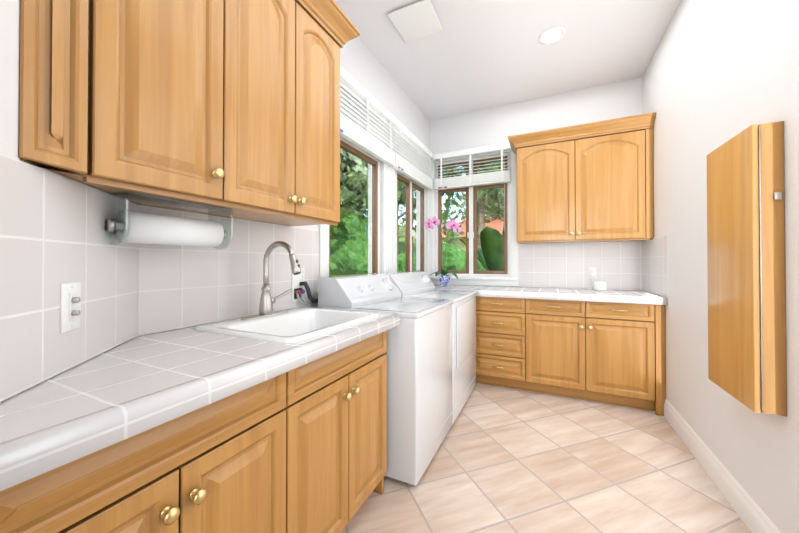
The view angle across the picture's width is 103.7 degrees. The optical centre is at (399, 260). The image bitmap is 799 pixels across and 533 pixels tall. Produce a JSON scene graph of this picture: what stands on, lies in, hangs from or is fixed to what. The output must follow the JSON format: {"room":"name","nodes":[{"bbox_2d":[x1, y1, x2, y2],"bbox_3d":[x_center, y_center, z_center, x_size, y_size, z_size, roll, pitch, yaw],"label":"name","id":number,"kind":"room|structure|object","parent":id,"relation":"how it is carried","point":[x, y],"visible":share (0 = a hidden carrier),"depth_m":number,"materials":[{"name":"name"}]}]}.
{"room":"laundry room","nodes":[
{"label":"laundry room","id":0,"kind":"room"},
{"bbox_2d":[0,0,135,402],"bbox_3d":[-0.964,-0.293,0.169,1.100,2.950,1.750,0,-1,25],"label":"wall","id":1,"kind":"structure","parent":0,"point":[9,60],"depth_m":0.62,"materials":[{"name":"white paint"}]},
{"bbox_2d":[136,37,428,336],"bbox_3d":[-0.334,-0.273,2.594,0.150,2.950,3.270,0,-1,25],"label":"wall","id":2,"kind":"structure","parent":0,"point":[361,65],"depth_m":2.85,"materials":[{"name":"white paint"}]},
{"bbox_2d":[0,154,318,401],"bbox_3d":[-0.719,0.031,0.523,0.874,0.469,0.905,0,-1,25],"label":"tile backsplash","id":3,"kind":"structure","parent":2,"relation":"attached to","point":[54,234],"depth_m":0.89,"materials":[{"name":"white tile"}]},
{"bbox_2d":[60,282,80,332],"bbox_3d":[-0.808,0.115,0.779,0.019,0.118,0.072,0,0,-19],"label":"electrical outlet plate","id":4,"kind":"object","parent":3,"relation":"attached to","point":[70,306],"depth_m":0.77,"materials":[{"name":"white plastic"}]},
{"bbox_2d":[292,268,317,303],"bbox_3d":[-0.550,0.156,1.875,0.063,0.220,0.192,0,-1,25],"label":"washer outlet box","id":5,"kind":"object","parent":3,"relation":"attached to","point":[299,283],"visible":0.83,"depth_m":1.85,"materials":[{"name":"white plastic"}]},
{"bbox_2d":[18,0,360,249],"bbox_3d":[-0.649,-0.641,1.242,0.442,1.200,1.208,0,-1,25],"label":"upper cabinet","id":6,"kind":"object","parent":2,"relation":"attached to","point":[226,108],"visible":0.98,"depth_m":0.99,"materials":[{"name":"brown wood"}]},
{"bbox_2d":[329,136,379,276],"bbox_3d":[-0.367,-0.519,2.479,0.050,1.400,0.770,0,-1,25],"label":"window","id":7,"kind":"structure","parent":2,"relation":"in","point":[345,145],"depth_m":2.76,"materials":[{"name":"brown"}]},
{"bbox_2d":[397,171,424,271],"bbox_3d":[0.118,-0.511,3.461,0.079,1.400,0.880,0,-1,25],"label":"window","id":8,"kind":"structure","parent":2,"relation":"in","point":[409,233],"depth_m":3.46,"materials":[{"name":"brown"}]},
{"bbox_2d":[316,97,518,292],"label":"window","id":9,"kind":"structure","parent":2,"relation":"in","point":[471,200],"depth_m":3.55,"materials":[{"name":"white"}]},
{"bbox_2d":[340,66,510,231],"bbox_3d":[0.366,-0.807,2.748,0.948,0.990,2.061,0,-1,25],"label":"window blinds","id":10,"kind":"object","parent":9,"relation":"attached to","point":[366,117],"visible":0.9,"depth_m":2.95,"materials":[{"name":"white plastic"}]},
{"bbox_2d":[334,0,680,120],"bbox_3d":[0.306,-1.799,1.276,2.750,0.080,5.420,0,-1,25],"label":"ceiling","id":11,"kind":"structure","parent":0,"point":[475,55],"depth_m":2.58,"materials":[{"name":"white paint"}]},
{"bbox_2d":[388,0,442,42],"bbox_3d":[0.122,-1.736,2.283,0.310,0.028,0.310,0,-1,25],"label":"ceiling vent","id":12,"kind":"object","parent":11,"relation":"in","point":[416,20],"visible":0.96,"depth_m":2.26,"materials":[{"name":"white plastic"}]},
{"bbox_2d":[538,27,565,44],"bbox_3d":[1.188,-1.745,2.451,0.196,0.007,0.196,0,-1,25],"label":"recessed light","id":13,"kind":"object","parent":11,"relation":"in","point":[550,36],"visible":1,"depth_m":2.44,"materials":[{"name":"white glass"}]},
{"bbox_2d":[429,77,643,290],"bbox_3d":[1.376,-0.266,3.507,2.450,2.950,0.150,0,-1,25],"label":"wall","id":14,"kind":"structure","parent":0,"point":[501,124],"depth_m":3.39,"materials":[{"name":"white paint"}]},
{"bbox_2d":[519,241,639,289],"bbox_3d":[1.812,0.053,3.210,1.110,0.469,0.006,0,-1,25],"label":"tile backsplash","id":15,"kind":"structure","parent":14,"relation":"attached to","point":[617,263],"depth_m":3.20,"materials":[{"name":"white tile"}]},
{"bbox_2d":[588,267,595,278],"bbox_3d":[1.923,0.128,3.131,0.072,0.118,0.040,0,-1,25],"label":"electrical outlet plate","id":16,"kind":"object","parent":15,"relation":"attached to","point":[591,270],"depth_m":3.14,"materials":[{"name":"white plastic"}]},
{"bbox_2d":[508,112,655,243],"bbox_3d":[1.691,-0.700,3.043,1.172,1.054,0.417,0,-1,25],"label":"upper cabinet","id":17,"kind":"object","parent":14,"relation":"attached to","point":[591,182],"visible":1,"depth_m":2.88,"materials":[{"name":"brown wood"}]},
{"bbox_2d":[341,382,750,532],"bbox_3d":[0.306,1.221,1.252,2.750,0.060,5.420,0,-1,25],"label":"floor","id":18,"kind":"structure","parent":0,"point":[509,460],"depth_m":1.71,"materials":[{"name":"tile"}]},
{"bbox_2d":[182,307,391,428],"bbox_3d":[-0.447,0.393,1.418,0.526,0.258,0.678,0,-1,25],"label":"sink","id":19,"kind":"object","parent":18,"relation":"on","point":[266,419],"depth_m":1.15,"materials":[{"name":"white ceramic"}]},
{"bbox_2d":[0,313,391,472],"bbox_3d":[-0.619,0.295,1.105,0.606,0.040,1.456,0,-1,25],"label":"countertop","id":20,"kind":"structure","parent":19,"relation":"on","point":[106,391],"depth_m":0.67,"materials":[{"name":"white tile"}]},
{"bbox_2d":[241,241,300,319],"bbox_3d":[-0.554,0.087,1.456,0.242,0.352,0.257,0,-1,25],"label":"faucet","id":21,"kind":"object","parent":20,"relation":"on","point":[266,312],"depth_m":1.47,"materials":[{"name":"silver metal"}]},
{"bbox_2d":[318,274,453,485],"bbox_3d":[-0.056,0.652,2.066,0.660,1.092,0.682,0,-1,25],"label":"washer","id":22,"kind":"object","parent":18,"relation":"on","point":[419,382],"visible":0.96,"depth_m":1.76,"materials":[{"name":"white metal"}]},
{"bbox_2d":[377,271,476,423],"bbox_3d":[0.266,0.657,2.732,0.667,1.092,0.782,0,-1,25],"label":"dryer","id":23,"kind":"object","parent":18,"relation":"on","point":[419,284],"visible":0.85,"depth_m":2.55,"materials":[{"name":"white metal"}]},
{"bbox_2d":[435,288,477,291],"bbox_3d":[0.540,0.771,3.469,0.658,0.875,0.617,0,-1,25],"label":"base cabinet","id":24,"kind":"object","parent":18,"relation":"on","point":[467,289],"depth_m":3.13,"materials":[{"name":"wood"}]},
{"bbox_2d":[476,288,529,389],"bbox_3d":[1.055,0.769,3.223,0.484,0.875,0.617,0,-1,25],"label":"base cabinet","id":25,"kind":"object","parent":18,"relation":"on","point":[500,312],"depth_m":2.94,"materials":[{"name":"brown wood"}]},
{"bbox_2d":[434,284,666,304],"bbox_3d":[1.199,0.318,3.132,2.144,0.060,0.664,0,-1,25],"label":"countertop","id":26,"kind":"structure","parent":25,"relation":"on","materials":[{"name":"tile"}]},
{"bbox_2d":[424,216,461,285],"bbox_3d":[0.487,-0.103,3.525,0.430,0.793,0.248,0,-1,25],"label":"orchid","id":27,"kind":"object","parent":26,"relation":"on","point":[444,279],"visible":1,"depth_m":3.51,"materials":[{"name":"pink plant"}]},
{"bbox_2d":[588,281,611,290],"bbox_3d":[1.926,0.232,3.019,0.194,0.114,0.203,0,-1,25],"label":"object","id":28,"kind":"object","parent":26,"relation":"on","point":[599,285],"visible":0.96,"depth_m":2.94,"materials":[{"name":"white plastic"}]},
{"bbox_2d":[526,288,666,415],"bbox_3d":[1.725,0.767,2.904,1.001,0.875,0.617,0,-1,25],"label":"base cabinet","id":29,"kind":"object","parent":18,"relation":"on","point":[609,347],"depth_m":2.61,"materials":[{"name":"brown wood"}]},
{"bbox_2d":[642,0,798,532],"bbox_3d":[1.344,-0.288,0.769,0.150,2.950,5.120,0,-1,25],"label":"wall","id":30,"kind":"structure","parent":0,"point":[717,74],"depth_m":1.67,"materials":[{"name":"white paint"}]},
{"bbox_2d":[640,236,666,296],"bbox_3d":[2.170,0.049,2.680,0.006,0.469,0.635,0,-1,25],"label":"tile backsplash","id":31,"kind":"structure","parent":30,"relation":"attached to","point":[653,253],"depth_m":2.65,"materials":[{"name":"white tile"}]},
{"bbox_2d":[664,399,780,532],"bbox_3d":[1.140,1.117,0.523,0.016,0.135,4.220,0,-1,25],"label":"baseboard","id":32,"kind":"structure","parent":30,"relation":"attached to","point":[753,516],"depth_m":1.60,"materials":[{"name":"white"}]},
{"bbox_2d":[707,121,786,415],"bbox_3d":[1.505,0.032,1.382,0.088,1.128,0.402,0,-1,25],"label":"upper cabinet","id":33,"kind":"object","parent":30,"relation":"attached to","point":[746,273],"visible":1,"depth_m":1.25,"materials":[{"name":"brown wood"}]},
{"label":"outside","id":34,"kind":"structure","parent":0,"visible":0},
{"bbox_2d":[330,148,503,275],"bbox_3d":[2.394,-6.171,19.805,70.000,17.427,62.000,0,-1,25],"label":"garden","id":35,"kind":"object","parent":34,"point":[358,243],"depth_m":9.14,"materials":[{"name":"green plant"}]},
{"bbox_2d":[458,226,503,270],"bbox_3d":[1.587,0.336,4.490,1.432,2.262,1.227,0,-1,25],"label":"cactus","id":36,"kind":"object","parent":35,"relation":"on","point":[487,255],"depth_m":4.22,"materials":[{"name":"green plant"}]}
]}

